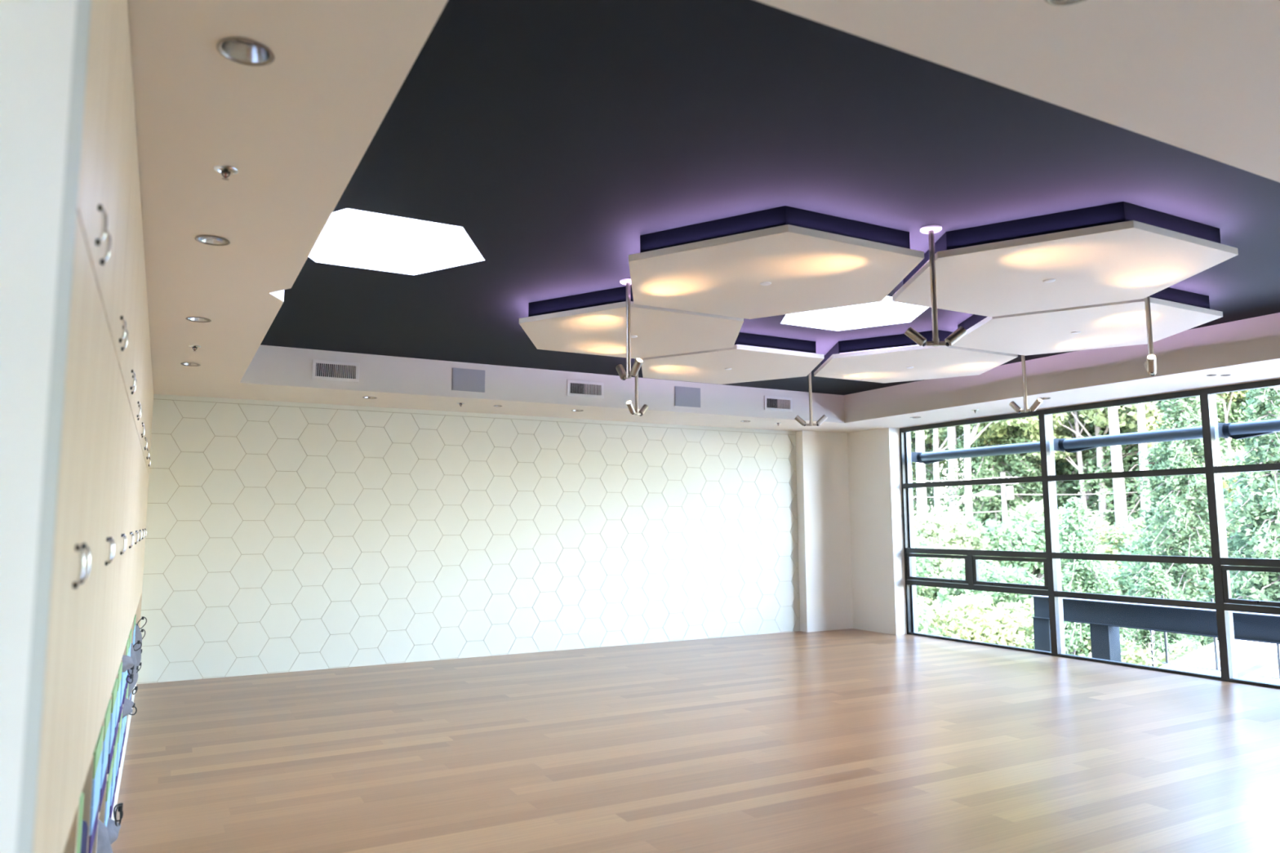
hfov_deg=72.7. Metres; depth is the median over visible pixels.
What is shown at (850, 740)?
floor
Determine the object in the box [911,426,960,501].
leafy tree
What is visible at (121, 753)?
mat
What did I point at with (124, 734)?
mat
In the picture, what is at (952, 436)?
leafy tree
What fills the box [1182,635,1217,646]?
shrub
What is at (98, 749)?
mat
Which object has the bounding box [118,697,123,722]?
mat
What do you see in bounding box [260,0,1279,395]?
ceiling
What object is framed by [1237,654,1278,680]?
curb
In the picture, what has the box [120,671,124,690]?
mat
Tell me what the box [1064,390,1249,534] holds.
conifer tree
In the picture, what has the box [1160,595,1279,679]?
guardrail
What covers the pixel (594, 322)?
ceiling panel
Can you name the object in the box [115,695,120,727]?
mat
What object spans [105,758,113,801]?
mat
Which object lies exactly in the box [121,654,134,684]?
drawstring bag
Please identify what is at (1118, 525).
shrub
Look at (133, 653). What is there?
drawstring bag
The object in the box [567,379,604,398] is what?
ceiling vent
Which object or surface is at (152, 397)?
storage cabinet
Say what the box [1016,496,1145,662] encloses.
conifer tree
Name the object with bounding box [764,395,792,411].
ceiling vent
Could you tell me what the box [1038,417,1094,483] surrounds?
leafy tree
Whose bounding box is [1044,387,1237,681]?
window
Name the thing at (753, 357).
ceiling panel
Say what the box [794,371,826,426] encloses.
pole
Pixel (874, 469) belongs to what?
wall
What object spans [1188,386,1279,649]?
deciduous tree
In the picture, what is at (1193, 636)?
shrub
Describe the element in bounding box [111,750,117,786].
mat
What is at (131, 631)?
mat
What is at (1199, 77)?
ceiling
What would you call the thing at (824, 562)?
wall
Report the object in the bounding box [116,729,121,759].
mat
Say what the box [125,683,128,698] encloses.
mat
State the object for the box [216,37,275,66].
recessed light
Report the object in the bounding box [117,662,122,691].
mat
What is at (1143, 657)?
shrub
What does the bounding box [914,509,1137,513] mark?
power line
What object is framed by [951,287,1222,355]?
ceiling panel
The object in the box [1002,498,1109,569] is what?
shrub
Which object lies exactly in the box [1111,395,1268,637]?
deciduous tree
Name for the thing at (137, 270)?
storage cabinet
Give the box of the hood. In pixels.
[979,490,995,497]
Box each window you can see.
[899,409,1065,656]
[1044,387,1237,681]
[1207,378,1279,688]
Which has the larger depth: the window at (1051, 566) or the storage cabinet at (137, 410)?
the window at (1051, 566)
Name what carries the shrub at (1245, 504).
on the ground
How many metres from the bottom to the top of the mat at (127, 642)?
0.081 m
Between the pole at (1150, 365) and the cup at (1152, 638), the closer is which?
the pole at (1150, 365)
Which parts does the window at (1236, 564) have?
pane, pane, awning sash, handle, pane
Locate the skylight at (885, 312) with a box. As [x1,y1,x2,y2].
[781,296,928,331]
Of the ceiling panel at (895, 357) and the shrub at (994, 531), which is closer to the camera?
the ceiling panel at (895, 357)
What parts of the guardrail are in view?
post, post, post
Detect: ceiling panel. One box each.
[519,285,743,359]
[628,205,924,319]
[640,332,824,384]
[813,329,1017,382]
[892,201,1238,316]
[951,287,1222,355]
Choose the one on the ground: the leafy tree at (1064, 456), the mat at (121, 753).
the leafy tree at (1064, 456)
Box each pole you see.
[615,278,643,380]
[626,359,648,416]
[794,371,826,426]
[904,225,966,346]
[989,472,1017,532]
[1008,355,1042,413]
[1143,296,1156,376]
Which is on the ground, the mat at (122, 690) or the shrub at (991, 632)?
the shrub at (991, 632)
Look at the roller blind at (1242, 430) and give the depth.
10.19 m
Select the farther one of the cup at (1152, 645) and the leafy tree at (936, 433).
the leafy tree at (936, 433)
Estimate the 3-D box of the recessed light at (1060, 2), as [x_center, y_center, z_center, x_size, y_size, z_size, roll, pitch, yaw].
[1.113,-1.166,2.234,0.144,0.094,0.144,3,-7,-28]
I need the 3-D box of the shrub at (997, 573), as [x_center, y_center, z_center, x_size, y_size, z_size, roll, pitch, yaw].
[10.208,5.061,26.127,3.330,2.489,3.541,-4,-7,27]
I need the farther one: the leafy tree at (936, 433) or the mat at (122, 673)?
the leafy tree at (936, 433)
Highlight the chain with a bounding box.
[1148,630,1155,666]
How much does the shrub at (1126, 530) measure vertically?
2.524 m
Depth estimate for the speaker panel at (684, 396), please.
10.83 m
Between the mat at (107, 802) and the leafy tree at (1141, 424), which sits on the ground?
the leafy tree at (1141, 424)
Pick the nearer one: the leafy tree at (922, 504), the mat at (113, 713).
the mat at (113, 713)
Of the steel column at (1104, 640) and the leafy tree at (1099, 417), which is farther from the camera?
the leafy tree at (1099, 417)
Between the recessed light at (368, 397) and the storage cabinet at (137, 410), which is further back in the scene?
the recessed light at (368, 397)
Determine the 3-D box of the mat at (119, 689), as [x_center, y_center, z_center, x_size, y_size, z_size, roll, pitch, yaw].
[-2.708,1.302,4.191,0.341,0.081,0.400,3,-7,-28]
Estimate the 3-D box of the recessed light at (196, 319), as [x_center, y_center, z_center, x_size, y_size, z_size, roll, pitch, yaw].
[-2.941,-0.755,5.796,0.154,0.094,0.154,3,-7,-28]
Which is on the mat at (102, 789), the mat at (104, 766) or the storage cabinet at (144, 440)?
the mat at (104, 766)
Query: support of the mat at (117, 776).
in the storage cabinet at (137, 410)
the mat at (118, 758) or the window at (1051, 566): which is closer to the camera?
the mat at (118, 758)
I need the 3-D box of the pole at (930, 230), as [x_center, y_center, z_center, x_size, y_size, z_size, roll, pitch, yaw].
[1.748,-0.830,5.177,0.357,0.720,0.124,-2,-6,13]
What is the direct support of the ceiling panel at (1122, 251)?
attached to the ceiling at (558, 135)
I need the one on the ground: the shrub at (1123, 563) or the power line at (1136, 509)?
the shrub at (1123, 563)
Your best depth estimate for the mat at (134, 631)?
6.51 m
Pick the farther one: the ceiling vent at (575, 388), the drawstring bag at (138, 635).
the ceiling vent at (575, 388)
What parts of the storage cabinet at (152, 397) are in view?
door, door, door, door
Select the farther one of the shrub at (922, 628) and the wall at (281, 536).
the shrub at (922, 628)
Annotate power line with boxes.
[912,476,1020,481]
[912,489,1170,497]
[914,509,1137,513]
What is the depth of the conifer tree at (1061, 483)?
40.90 m
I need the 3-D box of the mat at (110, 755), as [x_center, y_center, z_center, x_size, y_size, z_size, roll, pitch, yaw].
[-2.450,1.414,3.708,0.341,0.081,0.400,3,-7,-28]
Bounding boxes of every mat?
[76,791,84,852]
[80,819,88,852]
[88,775,101,835]
[88,800,99,852]
[90,750,102,807]
[92,725,103,778]
[98,763,107,812]
[100,745,108,788]
[102,699,111,741]
[102,720,110,764]
[103,800,110,827]
[104,780,111,821]
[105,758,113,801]
[106,736,114,773]
[108,716,115,754]
[109,698,116,733]
[109,786,115,818]
[110,771,115,805]
[111,678,118,713]
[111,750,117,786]
[112,733,118,768]
[114,714,119,744]
[115,680,121,709]
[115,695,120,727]
[115,746,120,776]
[115,764,119,791]
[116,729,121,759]
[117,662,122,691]
[117,713,122,743]
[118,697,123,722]
[119,740,123,767]
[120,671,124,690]
[120,680,124,706]
[120,728,124,752]
[121,716,124,736]
[122,681,126,704]
[123,722,126,744]
[124,670,127,688]
[124,715,126,731]
[125,638,128,655]
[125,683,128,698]
[128,628,132,648]
[133,614,136,629]
[133,626,135,641]
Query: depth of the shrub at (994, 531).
29.95 m
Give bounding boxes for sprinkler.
[188,345,200,351]
[213,164,238,180]
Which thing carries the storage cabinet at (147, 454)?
on the floor at (850, 740)
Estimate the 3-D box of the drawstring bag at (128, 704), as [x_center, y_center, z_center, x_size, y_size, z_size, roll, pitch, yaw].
[-3.150,1.673,5.131,0.315,0.128,0.480,3,-7,-28]
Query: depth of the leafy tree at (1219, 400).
35.95 m
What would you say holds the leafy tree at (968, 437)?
on the ground
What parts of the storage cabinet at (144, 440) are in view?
door, door, door, door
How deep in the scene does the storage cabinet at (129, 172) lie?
2.62 m
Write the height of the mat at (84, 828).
0.170 m
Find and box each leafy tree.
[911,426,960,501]
[913,420,1014,515]
[915,430,927,521]
[946,426,959,512]
[961,416,1038,528]
[974,431,1018,493]
[1011,400,1160,534]
[1017,405,1121,518]
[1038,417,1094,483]
[1080,416,1094,519]
[1107,406,1128,526]
[1136,403,1151,519]
[1137,389,1260,505]
[1184,391,1279,502]
[1218,391,1279,488]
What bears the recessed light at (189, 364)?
in the ceiling at (1199, 77)
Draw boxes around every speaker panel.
[451,367,484,392]
[674,386,700,407]
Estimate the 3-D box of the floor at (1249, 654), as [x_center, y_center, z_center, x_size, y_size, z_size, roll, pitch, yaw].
[11.598,2.818,7.821,8.592,0.180,15.081,3,-7,-28]
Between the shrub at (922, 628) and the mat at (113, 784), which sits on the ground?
the shrub at (922, 628)
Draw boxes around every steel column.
[1033,617,1051,652]
[1089,623,1121,662]
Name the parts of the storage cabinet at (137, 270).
door, door, handle, handle, door, handle, handle, door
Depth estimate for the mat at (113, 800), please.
4.14 m
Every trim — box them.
[16,0,91,852]
[136,401,153,684]
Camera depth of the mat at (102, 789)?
3.24 m
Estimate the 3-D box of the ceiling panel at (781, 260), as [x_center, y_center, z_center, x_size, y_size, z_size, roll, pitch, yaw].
[0.831,-1.031,5.761,2.051,0.185,1.777,3,-7,-28]
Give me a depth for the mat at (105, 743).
3.26 m
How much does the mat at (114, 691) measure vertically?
0.081 m
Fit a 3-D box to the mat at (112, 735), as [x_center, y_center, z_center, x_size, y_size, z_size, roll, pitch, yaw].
[-2.446,1.331,3.709,0.341,0.081,0.400,3,-7,-28]
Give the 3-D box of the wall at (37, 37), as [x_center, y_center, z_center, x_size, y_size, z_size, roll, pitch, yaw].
[-2.462,0.174,3.523,0.654,3.648,12.140,3,-7,-28]
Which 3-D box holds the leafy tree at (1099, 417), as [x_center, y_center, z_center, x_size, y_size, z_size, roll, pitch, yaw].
[19.497,-4.392,39.751,7.534,19.150,7.530,-2,-6,12]
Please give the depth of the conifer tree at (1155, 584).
20.25 m
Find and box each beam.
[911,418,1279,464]
[1031,595,1279,644]
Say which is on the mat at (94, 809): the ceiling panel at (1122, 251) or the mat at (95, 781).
the mat at (95, 781)
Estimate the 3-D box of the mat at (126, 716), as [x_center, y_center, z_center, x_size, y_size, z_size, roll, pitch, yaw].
[-3.479,1.894,5.550,0.341,0.081,0.400,3,-7,-28]
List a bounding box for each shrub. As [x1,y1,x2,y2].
[914,504,1030,571]
[915,538,954,604]
[915,540,989,613]
[916,591,991,639]
[916,600,950,637]
[928,559,1039,624]
[943,593,1070,653]
[961,508,1068,581]
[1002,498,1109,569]
[1019,559,1137,611]
[1079,635,1207,666]
[1084,520,1161,575]
[1101,539,1184,595]
[1103,510,1235,567]
[1132,553,1253,602]
[1146,599,1217,646]
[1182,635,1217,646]
[1226,504,1258,551]
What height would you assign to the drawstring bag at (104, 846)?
0.291 m
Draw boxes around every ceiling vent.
[311,359,359,382]
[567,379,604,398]
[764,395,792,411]
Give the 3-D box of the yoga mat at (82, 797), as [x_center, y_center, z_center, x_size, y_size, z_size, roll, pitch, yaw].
[-1.625,1.131,2.247,0.300,0.315,0.060,3,-7,-28]
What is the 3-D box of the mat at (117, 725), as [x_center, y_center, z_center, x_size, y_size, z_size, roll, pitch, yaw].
[-2.704,1.466,4.167,0.341,0.081,0.400,3,-7,-28]
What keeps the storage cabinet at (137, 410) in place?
on the floor at (850, 740)
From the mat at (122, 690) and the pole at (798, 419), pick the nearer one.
the mat at (122, 690)
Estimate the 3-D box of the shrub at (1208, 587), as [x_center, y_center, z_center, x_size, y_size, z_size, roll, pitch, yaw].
[15.049,4.723,23.091,4.107,3.070,4.367,-1,-6,6]
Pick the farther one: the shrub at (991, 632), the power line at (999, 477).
the power line at (999, 477)
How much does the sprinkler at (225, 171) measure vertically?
0.045 m
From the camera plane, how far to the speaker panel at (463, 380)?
9.49 m
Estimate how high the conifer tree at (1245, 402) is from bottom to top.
9.171 m
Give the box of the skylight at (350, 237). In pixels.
[308,208,484,275]
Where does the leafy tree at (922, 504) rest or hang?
on the ground
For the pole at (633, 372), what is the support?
hanging from the ceiling at (558, 135)
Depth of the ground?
30.71 m
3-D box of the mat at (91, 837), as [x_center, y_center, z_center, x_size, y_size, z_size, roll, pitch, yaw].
[-1.927,1.306,2.754,0.341,0.081,0.400,3,-7,-28]
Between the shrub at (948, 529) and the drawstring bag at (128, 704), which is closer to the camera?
the drawstring bag at (128, 704)
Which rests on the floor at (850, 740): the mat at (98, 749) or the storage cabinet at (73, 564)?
the storage cabinet at (73, 564)
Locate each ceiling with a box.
[127,0,1279,433]
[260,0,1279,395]
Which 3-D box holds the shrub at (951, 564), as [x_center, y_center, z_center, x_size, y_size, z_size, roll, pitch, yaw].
[9.258,4.967,27.101,3.320,2.701,3.868,3,-7,-27]
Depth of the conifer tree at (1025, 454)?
44.96 m
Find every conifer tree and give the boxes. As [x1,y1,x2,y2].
[910,430,948,522]
[913,421,1068,527]
[981,419,1079,525]
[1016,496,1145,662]
[1026,405,1162,523]
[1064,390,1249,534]
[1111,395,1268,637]
[1119,562,1195,660]
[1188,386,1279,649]
[1225,395,1272,519]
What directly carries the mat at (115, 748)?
on the mat at (116, 758)
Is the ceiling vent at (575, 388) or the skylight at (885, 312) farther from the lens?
the ceiling vent at (575, 388)
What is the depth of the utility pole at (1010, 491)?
38.52 m
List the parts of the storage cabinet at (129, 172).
door, door, handle, handle, door, handle, handle, door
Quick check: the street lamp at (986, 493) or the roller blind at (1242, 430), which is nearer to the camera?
the roller blind at (1242, 430)
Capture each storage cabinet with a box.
[32,0,129,852]
[75,30,138,852]
[96,175,143,844]
[111,249,146,820]
[115,298,149,808]
[123,336,151,763]
[128,360,152,728]
[133,382,153,702]
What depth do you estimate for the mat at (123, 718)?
5.07 m
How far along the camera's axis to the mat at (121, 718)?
4.66 m
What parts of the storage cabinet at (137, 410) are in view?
door, door, handle, door, handle, door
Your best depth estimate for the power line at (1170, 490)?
38.41 m
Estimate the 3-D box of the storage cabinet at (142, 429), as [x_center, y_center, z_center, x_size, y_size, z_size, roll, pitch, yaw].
[-3.465,0.732,5.386,0.618,2.957,1.080,3,-7,-28]
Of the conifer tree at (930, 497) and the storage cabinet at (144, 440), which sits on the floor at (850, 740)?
the storage cabinet at (144, 440)
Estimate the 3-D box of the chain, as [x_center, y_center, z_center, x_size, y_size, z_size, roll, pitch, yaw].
[6.650,3.408,11.215,0.060,1.705,0.060,3,-7,-28]
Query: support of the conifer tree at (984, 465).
on the ground
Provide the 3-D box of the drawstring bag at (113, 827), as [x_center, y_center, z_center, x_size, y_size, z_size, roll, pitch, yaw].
[-2.391,1.731,3.718,0.305,0.158,0.487,3,-7,-28]
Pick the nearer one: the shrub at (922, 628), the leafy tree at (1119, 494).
the shrub at (922, 628)
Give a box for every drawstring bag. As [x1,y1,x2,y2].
[96,819,112,852]
[106,803,123,844]
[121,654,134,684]
[122,697,137,718]
[128,640,142,697]
[134,616,146,671]
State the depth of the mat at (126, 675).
5.13 m
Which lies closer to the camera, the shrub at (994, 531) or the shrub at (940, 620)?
the shrub at (940, 620)
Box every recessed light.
[180,362,200,366]
[185,316,211,322]
[194,235,230,245]
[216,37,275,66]
[362,396,377,399]
[1044,0,1085,5]
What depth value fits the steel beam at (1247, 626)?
10.84 m
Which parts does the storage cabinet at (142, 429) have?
door, door, door, door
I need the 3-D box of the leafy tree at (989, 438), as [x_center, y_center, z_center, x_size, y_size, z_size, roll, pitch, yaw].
[18.536,-1.365,43.538,5.376,13.673,5.379,0,-6,-1]
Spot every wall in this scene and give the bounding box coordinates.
[0,0,76,852]
[137,394,799,684]
[795,430,853,632]
[847,427,906,635]
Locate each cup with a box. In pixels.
[1149,636,1154,643]
[1149,643,1155,650]
[1150,649,1155,657]
[1150,656,1155,663]
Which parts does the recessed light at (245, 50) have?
lamp glass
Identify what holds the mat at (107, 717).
on the mat at (105, 743)
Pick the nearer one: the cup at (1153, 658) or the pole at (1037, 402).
the pole at (1037, 402)
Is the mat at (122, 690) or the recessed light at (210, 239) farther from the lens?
the mat at (122, 690)
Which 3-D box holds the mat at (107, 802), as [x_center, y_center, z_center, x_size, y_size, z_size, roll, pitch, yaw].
[-2.450,1.601,3.686,0.341,0.081,0.400,3,-7,-28]
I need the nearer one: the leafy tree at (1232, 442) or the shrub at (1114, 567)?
the shrub at (1114, 567)
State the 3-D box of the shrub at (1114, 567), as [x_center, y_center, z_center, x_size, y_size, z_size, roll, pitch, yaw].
[13.424,4.939,25.705,3.779,2.570,3.189,2,-7,-23]
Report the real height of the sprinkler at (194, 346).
0.045 m
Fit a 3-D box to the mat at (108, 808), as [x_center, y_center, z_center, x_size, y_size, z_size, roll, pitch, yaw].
[-2.446,1.682,3.670,0.341,0.081,0.400,3,-7,-28]
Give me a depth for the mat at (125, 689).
5.11 m
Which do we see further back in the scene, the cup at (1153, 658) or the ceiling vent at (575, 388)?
the cup at (1153, 658)
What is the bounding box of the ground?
[914,528,1108,631]
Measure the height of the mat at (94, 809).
0.081 m
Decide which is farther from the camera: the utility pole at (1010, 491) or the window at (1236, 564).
the utility pole at (1010, 491)
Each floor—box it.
[111,628,1279,852]
[1159,639,1279,684]
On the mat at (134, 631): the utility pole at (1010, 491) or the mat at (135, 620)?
the mat at (135, 620)
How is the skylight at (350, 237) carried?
attached to the ceiling at (558, 135)
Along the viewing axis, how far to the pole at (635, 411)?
8.38 m
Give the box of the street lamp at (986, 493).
[954,490,995,511]
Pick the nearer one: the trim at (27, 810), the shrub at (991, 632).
the trim at (27, 810)
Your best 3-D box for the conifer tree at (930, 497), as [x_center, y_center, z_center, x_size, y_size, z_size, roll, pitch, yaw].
[13.384,0.176,45.217,6.387,12.895,7.232,0,-6,0]
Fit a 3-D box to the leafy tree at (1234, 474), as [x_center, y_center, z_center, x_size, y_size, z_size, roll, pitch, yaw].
[23.198,0.211,35.831,4.135,9.254,4.214,3,-7,-30]
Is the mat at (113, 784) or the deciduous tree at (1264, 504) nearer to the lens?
the mat at (113, 784)
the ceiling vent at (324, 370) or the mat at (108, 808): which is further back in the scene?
the ceiling vent at (324, 370)
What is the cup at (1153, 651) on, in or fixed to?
on the chain
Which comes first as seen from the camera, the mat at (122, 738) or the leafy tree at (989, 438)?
the mat at (122, 738)
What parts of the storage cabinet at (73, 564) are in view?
door, handle, door, handle, door, handle, handle, door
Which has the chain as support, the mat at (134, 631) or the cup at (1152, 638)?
the cup at (1152, 638)
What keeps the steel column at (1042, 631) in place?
on the ground
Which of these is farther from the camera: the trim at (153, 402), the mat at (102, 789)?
the trim at (153, 402)
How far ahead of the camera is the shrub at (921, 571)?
26.54 m
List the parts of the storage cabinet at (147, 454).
door, door, door, door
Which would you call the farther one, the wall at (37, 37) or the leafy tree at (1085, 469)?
the leafy tree at (1085, 469)

